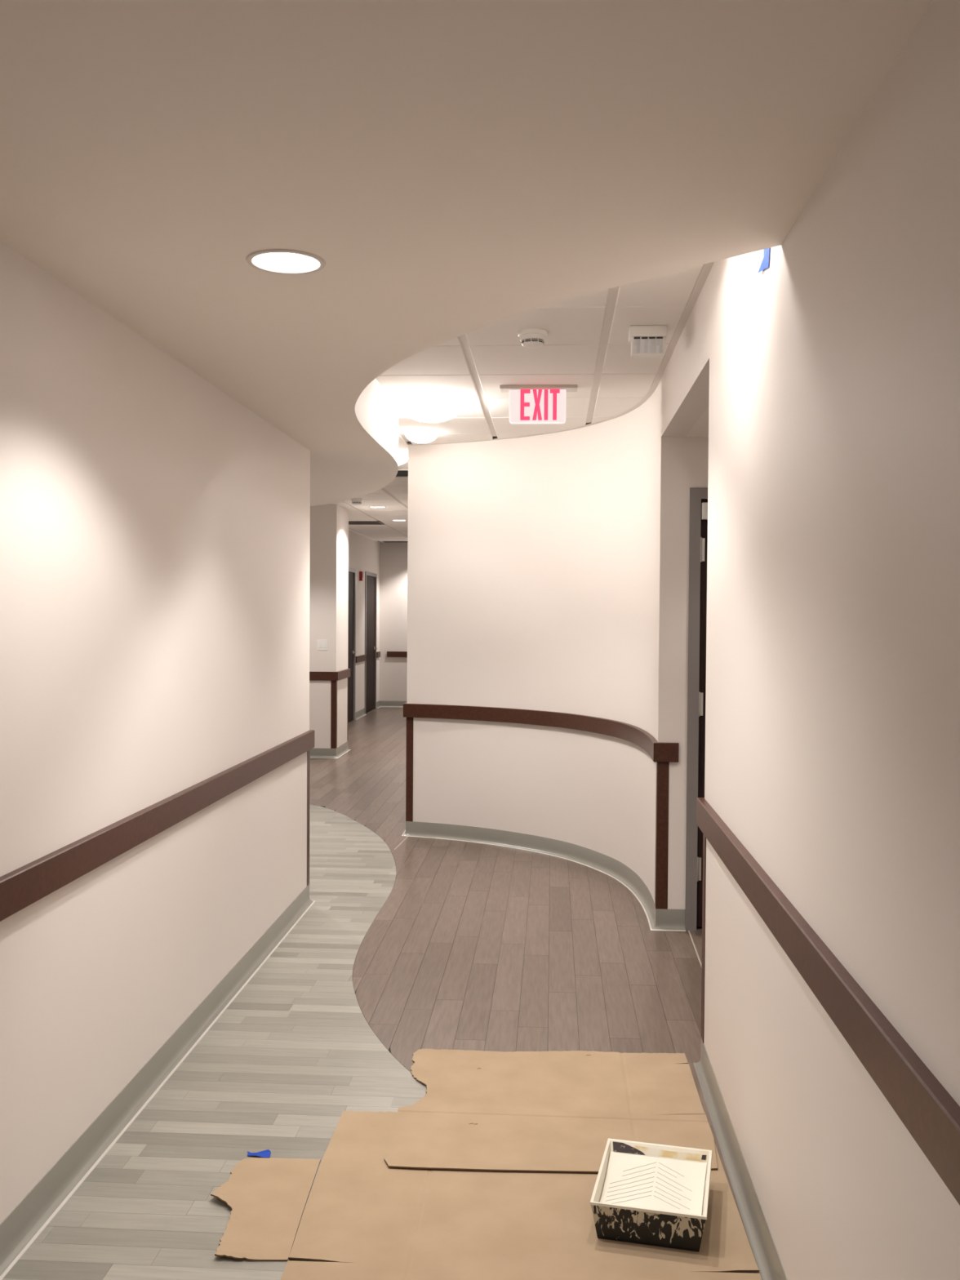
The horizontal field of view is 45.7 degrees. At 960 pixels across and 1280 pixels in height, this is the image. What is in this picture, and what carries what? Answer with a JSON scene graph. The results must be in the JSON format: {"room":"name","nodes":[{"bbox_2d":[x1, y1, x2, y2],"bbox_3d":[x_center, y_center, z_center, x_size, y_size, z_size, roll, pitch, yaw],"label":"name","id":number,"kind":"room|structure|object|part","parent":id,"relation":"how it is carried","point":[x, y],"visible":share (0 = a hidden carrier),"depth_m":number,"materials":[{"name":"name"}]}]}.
{"room":"hospital interior","nodes":[
{"label":"hospital interior","id":0,"kind":"room"},
{"bbox_2d":[0,240,310,1223],"bbox_3d":[-1.266,0.136,1.617,0.120,2.768,9.060,0,1,4],"label":"wall","id":1,"kind":"structure","parent":0,"point":[155,526],"depth_m":3.48,"materials":[{"name":"white paint"}]},
{"bbox_2d":[0,729,314,921],"bbox_3d":[-1.256,0.634,1.639,0.144,0.095,9.084,0,1,4],"label":"wall rail","id":2,"kind":"object","parent":1,"relation":"attached to","point":[21,887],"visible":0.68,"depth_m":3.45,"materials":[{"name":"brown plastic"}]},
{"bbox_2d":[0,884,315,1279],"bbox_3d":[-1.258,1.469,1.661,0.150,0.102,9.090,0,1,4],"label":"baseboard","id":3,"kind":"structure","parent":1,"relation":"attached to","point":[23,1225],"depth_m":3.50,"materials":[{"name":"grey rubber"}]},
{"bbox_2d":[306,749,310,885],"bbox_3d":[-0.949,0.951,6.131,0.053,0.737,0.053,0,1,4],"label":"guard","id":4,"kind":"object","parent":1,"relation":"attached to","point":[308,751],"visible":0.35,"depth_m":6.12,"materials":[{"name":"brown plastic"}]},
{"bbox_2d":[309,503,348,748],"bbox_3d":[-2.315,-0.120,12.733,1.565,2.768,0.720,0,1,4],"label":"wall","id":5,"kind":"structure","parent":0,"point":[329,523],"depth_m":12.34,"materials":[{"name":"white paint"}]},
{"bbox_2d":[316,639,327,650],"bbox_3d":[-1.710,0.052,12.333,0.116,0.116,0.009,0,1,4],"label":"switch plate","id":6,"kind":"object","parent":5,"relation":"attached to","point":[322,644],"visible":1,"depth_m":12.33,"materials":[{"name":"white plastic"}]},
{"bbox_2d":[309,668,350,680],"bbox_3d":[-1.957,0.381,12.721,0.889,0.095,0.768,0,1,4],"label":"wall rail","id":7,"kind":"object","parent":5,"relation":"attached to","point":[339,675],"visible":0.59,"depth_m":12.33,"materials":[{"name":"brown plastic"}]},
{"bbox_2d":[310,741,350,758],"bbox_3d":[-2.308,1.213,12.762,1.596,0.102,0.781,0,1,4],"label":"baseboard","id":8,"kind":"structure","parent":5,"relation":"attached to","point":[336,753],"depth_m":12.37,"materials":[{"name":"grey rubber"}]},
{"bbox_2d":[330,680,337,748],"bbox_3d":[-1.587,0.807,12.373,0.058,0.737,0.058,0,1,4],"label":"guard","id":9,"kind":"object","parent":5,"relation":"attached to","point":[333,683],"visible":1,"depth_m":12.34,"materials":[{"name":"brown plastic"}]},
{"bbox_2d":[346,677,348,741],"bbox_3d":[-1.531,0.792,13.051,0.033,0.737,0.033,0,1,4],"label":"guard","id":10,"kind":"object","parent":5,"relation":"attached to","point":[348,677],"visible":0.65,"depth_m":13.04,"materials":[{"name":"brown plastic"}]},
{"bbox_2d":[348,530,379,712],"bbox_3d":[-1.942,-0.193,16.116,0.120,2.768,6.080,0,1,4],"label":"wall","id":11,"kind":"structure","parent":0,"point":[363,552],"depth_m":17.38,"materials":[{"name":"white paint"}]},
{"bbox_2d":[347,567,356,721],"bbox_3d":[-1.919,0.079,16.210,0.187,2.220,1.100,0,1,4],"label":"door","id":12,"kind":"structure","parent":11,"relation":"in","point":[352,651],"depth_m":16.56,"materials":[{"name":"grey paint"}]},
{"bbox_2d":[355,707,366,719],"bbox_3d":[-1.806,1.117,17.228,0.030,0.102,0.900,0,1,4],"label":"baseboard","id":13,"kind":"structure","parent":11,"relation":"attached to","point":[360,713],"depth_m":17.20,"materials":[{"name":"grey rubber"}]},
{"bbox_2d":[355,654,365,662],"bbox_3d":[-1.804,0.281,17.210,0.024,0.095,0.840,0,1,4],"label":"wall rail","id":14,"kind":"object","parent":11,"relation":"attached to","point":[359,658],"visible":1,"depth_m":17.11,"materials":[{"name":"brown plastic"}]},
{"bbox_2d":[359,571,364,581],"bbox_3d":[-1.778,-0.961,17.151,0.062,0.140,0.110,0,1,4],"label":"fire alarm","id":15,"kind":"object","parent":11,"relation":"attached to","point":[361,573],"visible":1,"depth_m":17.10,"materials":[{"name":"red plastic"}]},
{"bbox_2d":[364,571,377,714],"bbox_3d":[-1.792,0.035,18.206,0.187,2.220,1.100,0,1,4],"label":"door","id":16,"kind":"structure","parent":11,"relation":"in","point":[371,579],"depth_m":18.26,"materials":[{"name":"grey paint"}]},
{"bbox_2d":[376,651,380,657],"bbox_3d":[-1.694,0.243,18.941,0.024,0.095,0.330,0,1,4],"label":"wall rail","id":17,"kind":"object","parent":11,"relation":"attached to","point":[378,653],"visible":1,"depth_m":18.88,"materials":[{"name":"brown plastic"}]},
{"bbox_2d":[2,706,759,1279],"bbox_3d":[-0.397,1.410,8.124,6.200,0.061,22.300,0,1,4],"label":"floor","id":18,"kind":"structure","parent":0,"point":[405,945],"depth_m":4.59,"materials":[{"name":"grey"}]},
{"bbox_2d":[247,1149,271,1157],"bbox_3d":[-0.640,1.483,3.290,0.074,0.008,0.043,0,1,4],"label":"tape","id":19,"kind":"object","parent":18,"relation":"on","point":[265,1153],"visible":1,"depth_m":3.28,"materials":[{"name":"blue"}]},
{"bbox_2d":[210,1111,761,1279],"bbox_3d":[-0.041,1.496,2.599,1.410,0.022,1.932,0,1,4],"label":"cardboard sheet","id":20,"kind":"object","parent":18,"relation":"on","point":[367,1219],"visible":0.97,"depth_m":2.91,"materials":[{"name":"brown cardboard"}]},
{"bbox_2d":[589,1137,712,1251],"bbox_3d":[0.455,1.447,2.978,0.287,0.096,0.359,1,1,14],"label":"paint tray","id":21,"kind":"object","parent":20,"relation":"on","point":[647,1193],"visible":1,"depth_m":2.95,"materials":[{"name":"white plastic"}]},
{"bbox_2d":[384,1048,717,1173],"bbox_3d":[0.224,1.478,3.633,0.975,0.015,0.925,0,1,4],"label":"cardboard sheet","id":22,"kind":"object","parent":18,"relation":"on","point":[554,1111],"visible":0.97,"depth_m":3.57,"materials":[{"name":"brown cardboard"}]},
{"bbox_2d":[379,542,407,701],"bbox_3d":[-0.786,-0.253,19.148,2.200,2.768,0.120,0,1,4],"label":"wall","id":23,"kind":"structure","parent":0,"point":[393,555],"depth_m":19.13,"materials":[{"name":"white paint"}]},
{"bbox_2d":[376,700,406,708],"bbox_3d":[-0.772,1.086,18.916,1.880,0.102,0.400,0,1,4],"label":"baseboard","id":24,"kind":"structure","parent":23,"relation":"attached to","point":[380,703],"depth_m":19.16,"materials":[{"name":"grey rubber"}]},
{"bbox_2d":[386,651,407,657],"bbox_3d":[-0.690,0.247,19.080,1.750,0.095,0.024,0,1,4],"label":"wall rail","id":25,"kind":"object","parent":23,"relation":"attached to","point":[389,654],"visible":0.35,"depth_m":19.11,"materials":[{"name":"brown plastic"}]},
{"bbox_2d":[0,0,932,506],"bbox_3d":[-1.444,-1.131,3.707,4.430,0.330,13.264,0,1,4],"label":"ceiling","id":26,"kind":"structure","parent":0,"point":[454,168],"depth_m":2.17,"materials":[{"name":"white paint"}]},
{"bbox_2d":[245,248,325,274],"bbox_3d":[-0.481,-0.937,2.826,0.196,0.006,0.196,0,1,4],"label":"recessed light","id":27,"kind":"object","parent":26,"relation":"in","point":[282,261],"visible":1,"depth_m":2.82,"materials":[{"name":"beige glass"}]},
{"bbox_2d":[333,264,703,542],"bbox_3d":[-0.379,-1.417,8.061,6.200,0.100,22.300,0,1,4],"label":"ceiling","id":28,"kind":"structure","parent":0,"point":[587,345],"depth_m":5.49,"materials":[{"name":"grey paint"}]},
{"bbox_2d":[351,497,363,505],"bbox_3d":[-1.268,-1.424,11.726,0.124,0.061,0.124,0,1,4],"label":"smoke detector","id":29,"kind":"object","parent":28,"relation":"attached to","point":[357,501],"visible":0.99,"depth_m":11.68,"materials":[{"name":"white plastic"}]},
{"bbox_2d":[348,520,384,524],"bbox_3d":[-1.514,-1.521,14.786,0.480,0.008,0.480,0,1,4],"label":"ceiling vent","id":30,"kind":"object","parent":28,"relation":"in","point":[350,522],"visible":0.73,"depth_m":14.77,"materials":[{"name":"grey metal"}]},
{"bbox_2d":[368,506,386,507],"bbox_3d":[-1.132,-1.471,12.598,0.196,0.006,0.196,0,1,4],"label":"recessed light","id":31,"kind":"object","parent":28,"relation":"in","point":[369,506],"visible":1,"depth_m":12.57,"materials":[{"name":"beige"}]},
{"bbox_2d":[395,469,408,477],"bbox_3d":[-0.720,-1.399,9.557,0.570,0.008,0.480,0,1,4],"label":"ceiling vent","id":32,"kind":"object","parent":28,"relation":"in","point":[401,473],"visible":0.07,"depth_m":9.59,"materials":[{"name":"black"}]},
{"bbox_2d":[398,454,408,465],"bbox_3d":[-0.649,-1.345,8.551,0.230,0.070,0.230,0,1,4],"label":"dome light","id":33,"kind":"object","parent":28,"relation":"attached to","point":[402,459],"visible":0.23,"depth_m":8.49,"materials":[{"name":"white plastic"}]},
{"bbox_2d":[404,429,439,443],"bbox_3d":[-0.381,-1.317,7.412,0.230,0.070,0.230,0,1,4],"label":"dome light","id":34,"kind":"object","parent":28,"relation":"attached to","point":[418,436],"visible":1,"depth_m":7.34,"materials":[{"name":"white plastic"}]},
{"bbox_2d":[396,395,465,422],"bbox_3d":[-0.273,-1.273,6.354,0.380,0.110,0.380,0,1,4],"label":"dome light","id":35,"kind":"object","parent":28,"relation":"attached to","point":[428,409],"visible":1,"depth_m":6.23,"materials":[{"name":"white glass"}]},
{"bbox_2d":[517,328,547,348],"bbox_3d":[0.221,-1.259,4.769,0.124,0.061,0.124,0,1,4],"label":"smoke detector","id":36,"kind":"object","parent":28,"relation":"attached to","point":[529,338],"visible":1,"depth_m":4.73,"materials":[{"name":"white plastic"}]},
{"bbox_2d":[499,384,577,423],"bbox_3d":[0.304,-1.220,5.917,0.400,0.188,0.110,0,1,4],"label":"exit sign","id":37,"kind":"object","parent":28,"relation":"hanging from","point":[528,404],"visible":1,"depth_m":5.89,"materials":[{"name":"beige plastic"}]},
{"bbox_2d":[628,325,666,357],"bbox_3d":[0.690,-1.228,4.690,0.152,0.112,0.100,0,1,4],"label":"ceiling vent","id":38,"kind":"object","parent":28,"relation":"attached to","point":[646,341],"visible":1,"depth_m":4.64,"materials":[{"name":"white plastic"}]},
{"bbox_3d":[0.642,-1.201,4.658,0.028,0.053,0.027,0,1,4],"label":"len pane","id":39,"kind":"part","parent":38,"relation":"part of","materials":[{"name":"white plastic"}]},
{"bbox_3d":[0.672,-1.201,4.657,0.028,0.053,0.027,0,1,4],"label":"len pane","id":40,"kind":"part","parent":38,"relation":"part of","materials":[{"name":"white plastic"}]},
{"bbox_2d":[631,336,664,357],"bbox_3d":[0.690,-1.205,4.683,0.132,0.066,0.074,0,1,4],"label":"hood","id":41,"kind":"object","parent":38,"relation":"attached to","point":[641,346],"depth_m":4.65,"materials":[{"name":"white plastic"}]},
{"bbox_3d":[0.703,-1.201,4.654,0.028,0.053,0.027,0,1,4],"label":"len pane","id":42,"kind":"part","parent":38,"relation":"part of","materials":[{"name":"white plastic"}]},
{"bbox_3d":[0.733,-1.201,4.653,0.028,0.053,0.027,0,1,4],"label":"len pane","id":43,"kind":"part","parent":38,"relation":"part of","materials":[{"name":"white plastic"}]},
{"bbox_2d":[406,377,685,909],"bbox_3d":[0.487,0.026,7.049,0.728,2.768,2.940,0,1,-31],"label":"wall","id":44,"kind":"structure","parent":0,"point":[545,572],"depth_m":7.41,"materials":[{"name":"white paint"}]},
{"bbox_2d":[405,717,413,821],"bbox_3d":[-0.508,0.911,8.049,0.035,0.737,0.083,0,2,-34],"label":"guard","id":45,"kind":"object","parent":44,"relation":"attached to","point":[409,760],"visible":1,"depth_m":8.03,"materials":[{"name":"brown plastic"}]},
{"bbox_2d":[403,702,679,762],"bbox_3d":[0.402,0.524,7.014,0.604,0.095,2.962,0,1,-31],"label":"wall rail","id":46,"kind":"object","parent":44,"relation":"attached to","point":[658,752],"visible":0.99,"depth_m":7.38,"materials":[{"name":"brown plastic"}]},
{"bbox_2d":[401,821,685,931],"bbox_3d":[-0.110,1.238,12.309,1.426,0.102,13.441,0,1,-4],"label":"baseboard","id":47,"kind":"structure","parent":44,"relation":"attached to","point":[659,919],"depth_m":7.33,"materials":[{"name":"grey rubber"}]},
{"bbox_2d":[654,761,669,909],"bbox_3d":[0.911,0.973,5.702,0.058,0.737,0.058,0,1,4],"label":"guard","id":48,"kind":"object","parent":44,"relation":"attached to","point":[662,768],"visible":0.88,"depth_m":5.67,"materials":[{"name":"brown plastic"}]},
{"bbox_2d":[680,436,708,909],"bbox_3d":[1.762,0.065,5.672,1.500,2.768,0.140,0,1,4],"label":"wall","id":49,"kind":"structure","parent":0,"point":[696,469],"depth_m":5.64,"materials":[{"name":"white paint"}]},
{"bbox_2d":[684,487,707,930],"bbox_3d":[1.586,0.350,5.661,1.107,2.198,0.187,0,1,4],"label":"door","id":50,"kind":"structure","parent":49,"relation":"in","point":[698,528],"depth_m":5.65,"materials":[{"name":"grey paint"}]},
{"bbox_2d":[685,406,708,436],"bbox_3d":[1.660,-1.024,4.715,1.400,0.088,1.735,0,1,4],"label":"ceiling","id":51,"kind":"structure","parent":0,"point":[700,428],"depth_m":5.34,"materials":[{"name":"white paint"}]},
{"bbox_2d":[661,0,959,1279],"bbox_3d":[0.673,0.156,1.314,0.120,2.768,8.700,0,1,4],"label":"wall","id":52,"kind":"structure","parent":0,"point":[827,375],"depth_m":2.07,"materials":[{"name":"white paint"}]},
{"bbox_2d":[407,262,714,445],"bbox_3d":[0.596,-1.303,5.441,1.055,0.005,5.458,0,1,-13],"label":"trim","id":53,"kind":"structure","parent":52,"relation":"attached to","point":[706,268],"depth_m":5.00,"materials":[{"name":"beige"}]},
{"bbox_2d":[701,833,706,1043],"bbox_3d":[0.798,1.012,3.919,0.058,0.737,0.058,0,1,4],"label":"guard","id":54,"kind":"object","parent":52,"relation":"attached to","point":[704,836],"visible":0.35,"depth_m":3.91,"materials":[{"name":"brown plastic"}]},
{"bbox_2d":[693,1039,787,1279],"bbox_3d":[1.296,1.513,0.447,1.546,0.102,6.990,0,1,4],"label":"baseboard","id":55,"kind":"structure","parent":52,"relation":"attached to","point":[766,1254],"depth_m":3.09,"materials":[{"name":"grey rubber"}]},
{"bbox_2d":[757,248,769,273],"bbox_3d":[0.718,-0.990,2.869,0.005,0.130,0.140,0,1,1],"label":"tape","id":56,"kind":"object","parent":52,"relation":"attached to","point":[765,262],"visible":0.39,"depth_m":2.86,"materials":[{"name":"blue plastic"}]},
{"bbox_2d":[696,797,959,1204],"bbox_3d":[0.594,0.672,0.473,0.124,0.095,6.989,0,1,4],"label":"wall rail","id":57,"kind":"object","parent":52,"relation":"attached to","point":[931,1116],"visible":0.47,"depth_m":1.88,"materials":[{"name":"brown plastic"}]}
]}

